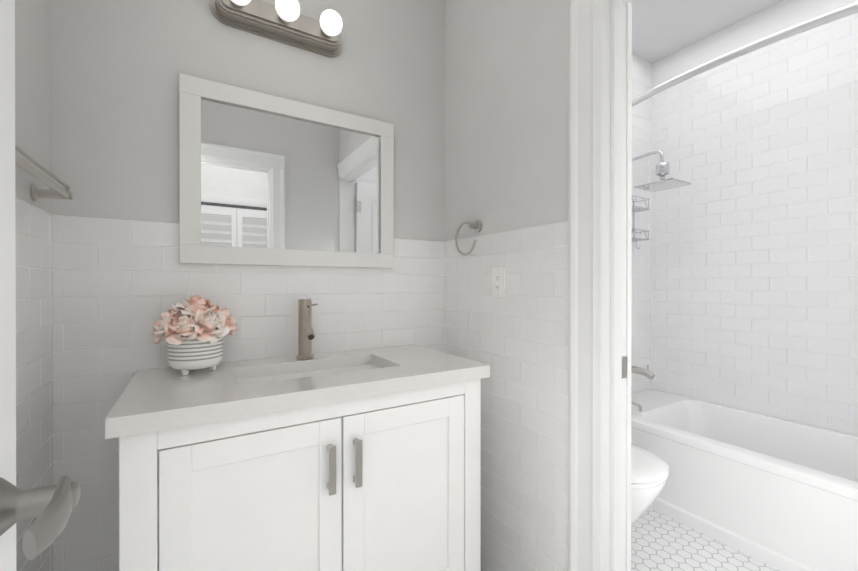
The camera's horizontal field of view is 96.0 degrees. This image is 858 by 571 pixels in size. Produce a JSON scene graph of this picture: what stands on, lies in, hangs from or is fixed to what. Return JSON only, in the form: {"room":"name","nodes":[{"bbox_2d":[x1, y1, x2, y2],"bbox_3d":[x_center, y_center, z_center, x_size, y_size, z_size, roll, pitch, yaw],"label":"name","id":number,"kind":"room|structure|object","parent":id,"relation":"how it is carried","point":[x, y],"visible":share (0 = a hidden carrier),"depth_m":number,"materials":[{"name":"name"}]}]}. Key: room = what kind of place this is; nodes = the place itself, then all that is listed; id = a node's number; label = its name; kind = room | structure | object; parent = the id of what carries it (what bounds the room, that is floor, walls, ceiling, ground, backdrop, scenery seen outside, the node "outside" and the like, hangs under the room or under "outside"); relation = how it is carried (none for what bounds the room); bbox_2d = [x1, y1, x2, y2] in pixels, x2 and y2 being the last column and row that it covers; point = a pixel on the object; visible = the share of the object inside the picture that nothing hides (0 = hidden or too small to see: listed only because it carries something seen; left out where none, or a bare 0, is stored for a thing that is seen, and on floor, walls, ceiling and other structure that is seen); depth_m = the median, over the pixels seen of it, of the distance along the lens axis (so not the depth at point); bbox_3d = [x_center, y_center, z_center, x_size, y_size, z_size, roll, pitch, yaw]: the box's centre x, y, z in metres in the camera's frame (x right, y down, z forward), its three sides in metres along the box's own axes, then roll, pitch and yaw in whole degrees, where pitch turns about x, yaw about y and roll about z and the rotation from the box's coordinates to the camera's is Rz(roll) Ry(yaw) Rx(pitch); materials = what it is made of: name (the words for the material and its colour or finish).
{"room":"bathroom","nodes":[
{"label":"bathroom","id":0,"kind":"room"},
{"bbox_2d":[15,0,49,212],"bbox_3d":[-0.695,-0.195,0.346,0.120,2.700,1.706,0,0,-31],"label":"wall","id":1,"kind":"structure","parent":0,"point":[32,119],"depth_m":0.99,"materials":[{"name":"paint"}]},
{"bbox_2d":[15,197,53,570],"bbox_3d":[-0.669,0.477,0.429,0.008,1.355,1.578,0,0,-31],"label":"wall tile","id":2,"kind":"structure","parent":1,"relation":"attached to","point":[34,339],"depth_m":0.97,"materials":[{"name":"white tile"}]},
{"bbox_2d":[0,0,79,570],"bbox_3d":[-0.335,0.144,0.147,0.186,2.000,0.754,0,0,-31],"label":"entry door","id":3,"kind":"structure","parent":1,"relation":"in","point":[51,507],"depth_m":0.45,"materials":[{"name":"paint"}]},
{"bbox_2d":[15,143,72,200],"bbox_3d":[-0.831,-0.241,0.758,0.075,0.050,0.633,0,0,-31],"label":"towel rail","id":4,"kind":"object","parent":1,"relation":"attached to","point":[56,192],"visible":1,"depth_m":0.91,"materials":[{"name":"silver metal"}]},
{"bbox_2d":[49,0,444,241],"bbox_3d":[0.207,-0.199,1.963,3.340,2.700,0.120,0,0,-31],"label":"wall","id":5,"kind":"structure","parent":0,"point":[116,67],"depth_m":1.27,"materials":[{"name":"paint"}]},
{"bbox_2d":[53,215,444,570],"bbox_3d":[-0.504,0.475,1.458,1.360,1.355,0.008,0,0,-31],"label":"wall tile","id":6,"kind":"structure","parent":5,"relation":"attached to","point":[120,287],"depth_m":1.21,"materials":[{"name":"white tile"}]},
{"bbox_2d":[210,0,342,57],"bbox_3d":[-0.507,-0.958,1.363,0.460,0.115,0.159,0,0,-31],"label":"sconce","id":7,"kind":"object","parent":5,"relation":"attached to","point":[285,22],"visible":1,"depth_m":1.37,"materials":[{"name":"silver metal"}]},
{"bbox_2d":[179,73,393,267],"bbox_3d":[-0.482,-0.378,1.449,0.764,0.610,0.025,0,0,-31],"label":"mirror","id":8,"kind":"object","parent":5,"relation":"attached to","point":[267,179],"visible":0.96,"depth_m":1.41,"materials":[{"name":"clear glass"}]},
{"bbox_2d":[631,78,651,393],"bbox_3d":[0.872,-0.118,2.293,1.620,2.535,0.008,0,0,-31],"label":"wall tile","id":9,"kind":"structure","parent":5,"relation":"attached to","point":[642,254],"depth_m":2.64,"materials":[{"name":"white tile"}]},
{"bbox_2d":[631,365,654,378],"bbox_3d":[1.306,0.528,2.428,0.060,0.088,0.213,0,0,-31],"label":"tub spout","id":10,"kind":"object","parent":9,"relation":"attached to","point":[647,373],"visible":0.58,"depth_m":2.38,"materials":[{"name":"silver metal"}]},
{"bbox_2d":[632,150,691,191],"bbox_3d":[1.348,-0.708,2.356,0.225,0.234,0.374,0,0,-31],"label":"shower head","id":11,"kind":"object","parent":9,"relation":"attached to","point":[662,169],"visible":0.88,"depth_m":2.28},
{"bbox_2d":[632,195,649,248],"bbox_3d":[1.284,-0.527,2.462,0.276,0.582,0.111,0,0,-31],"label":"shower caddy","id":12,"kind":"object","parent":11,"relation":"hanging from","point":[634,239],"visible":0.46,"depth_m":2.48,"materials":[{"name":"silver metal"}]},
{"bbox_2d":[632,2,857,106],"bbox_3d":[1.310,-0.938,1.633,0.218,0.064,1.581,0,0,-31],"label":"shower curtain rod","id":13,"kind":"object","parent":9,"relation":"attached to","point":[834,15],"visible":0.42,"depth_m":1.50,"materials":[{"name":"white metal"}]},
{"bbox_2d":[632,53,651,86],"bbox_3d":[0.872,-1.468,2.289,1.620,0.165,0.008,0,0,-31],"label":"wall band","id":14,"kind":"object","parent":5,"relation":"attached to","point":[641,70],"visible":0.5,"depth_m":2.64,"materials":[{"name":"white paint"}]},
{"bbox_2d":[445,0,570,241],"bbox_3d":[0.538,-0.197,1.166,0.120,2.700,1.586,0,0,-31],"label":"wall","id":15,"kind":"structure","parent":0,"point":[506,115],"depth_m":1.46,"materials":[{"name":"paint"}]},
{"bbox_2d":[455,220,481,255],"bbox_3d":[0.163,-0.198,1.625,0.044,0.144,0.140,0,0,-31],"label":"towel ring","id":16,"kind":"object","parent":15,"relation":"attached to","point":[476,226],"visible":0.96,"depth_m":1.59,"materials":[{"name":"silver metal"}]},
{"bbox_2d":[445,221,567,570],"bbox_3d":[0.258,0.474,1.506,0.008,1.355,0.702,0,0,-31],"label":"wall tile","id":17,"kind":"structure","parent":15,"relation":"attached to","point":[516,338],"depth_m":1.39,"materials":[{"name":"white tile"}]},
{"bbox_2d":[492,267,504,297],"bbox_3d":[0.265,-0.013,1.477,0.009,0.116,0.072,0,0,-31],"label":"electrical outlet","id":18,"kind":"object","parent":17,"relation":"attached to","point":[498,281],"visible":1,"depth_m":1.47,"materials":[{"name":"white plastic"}]},
{"bbox_2d":[568,0,632,570],"bbox_3d":[0.724,0.094,0.862,0.168,2.120,0.870,0,0,-31],"label":"door frame","id":19,"kind":"structure","parent":15,"relation":"attached to","point":[599,282],"depth_m":1.14,"materials":[{"name":"paint"}]},
{"bbox_2d":[481,508,778,570],"bbox_3d":[0.711,1.185,0.327,4.180,0.060,3.446,0,0,-31],"label":"floor","id":20,"kind":"structure","parent":0,"point":[660,541],"depth_m":1.68,"materials":[{"name":"white tile"}]},
{"bbox_2d":[105,344,489,570],"bbox_3d":[-0.352,0.708,1.239,0.985,0.890,0.521,0,0,-31],"label":"bathroom vanity","id":21,"kind":"object","parent":20,"relation":"on","point":[369,459],"visible":1,"depth_m":1.01,"materials":[{"name":"paint"}]},
{"bbox_2d":[150,295,237,374],"bbox_3d":[-0.710,0.146,1.179,0.234,0.233,0.205,0,0,-31],"label":"flower pot","id":22,"kind":"object","parent":21,"relation":"on","point":[192,344],"visible":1,"depth_m":1.13,"materials":[{"name":"ceramic"}]},
{"bbox_2d":[296,299,317,358],"bbox_3d":[-0.426,0.155,1.371,0.070,0.212,0.122,0,0,-31],"label":"faucet","id":23,"kind":"object","parent":21,"relation":"on","point":[306,335],"visible":1,"depth_m":1.37,"materials":[{"name":"silver metal"}]},
{"bbox_2d":[631,443,668,525],"bbox_3d":[0.695,0.748,1.759,0.410,0.806,0.705,0,0,-31],"label":"toilet","id":24,"kind":"object","parent":20,"relation":"on","point":[649,473],"visible":0.08,"depth_m":1.48,"materials":[{"name":"white ceramic"}]},
{"bbox_2d":[631,389,857,570],"bbox_3d":[1.658,0.919,1.850,0.720,0.464,1.566,0,0,-31],"label":"bathtub","id":25,"kind":"object","parent":20,"relation":"on","point":[779,494],"visible":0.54,"depth_m":1.75,"materials":[{"name":"white ceramic"}]},
{"bbox_2d":[630,0,782,63],"bbox_3d":[0.711,-1.575,0.320,4.180,0.060,3.446,0,0,-31],"label":"ceiling","id":26,"kind":"structure","parent":0,"point":[661,29],"depth_m":2.26,"materials":[{"name":"paint"}]},
{"bbox_3d":[2.057,-0.199,2.019,0.120,2.700,1.706,0,0,-31],"label":"wall","id":27,"kind":"structure","parent":0,"visible":0},
{"bbox_2d":[652,0,853,86],"bbox_3d":[1.971,-1.467,2.034,0.008,0.165,1.570,0,0,-31],"label":"wall band","id":28,"kind":"object","parent":27,"relation":"attached to","point":[780,16],"visible":0.88,"depth_m":2.25,"materials":[{"name":"white paint"}]},
{"bbox_2d":[651,0,857,435],"bbox_3d":[1.971,-0.117,2.037,0.008,2.535,1.570,0,0,-31],"label":"wall tile","id":29,"kind":"structure","parent":27,"relation":"attached to","point":[754,302],"depth_m":2.17,"materials":[{"name":"white tile"}]}
]}

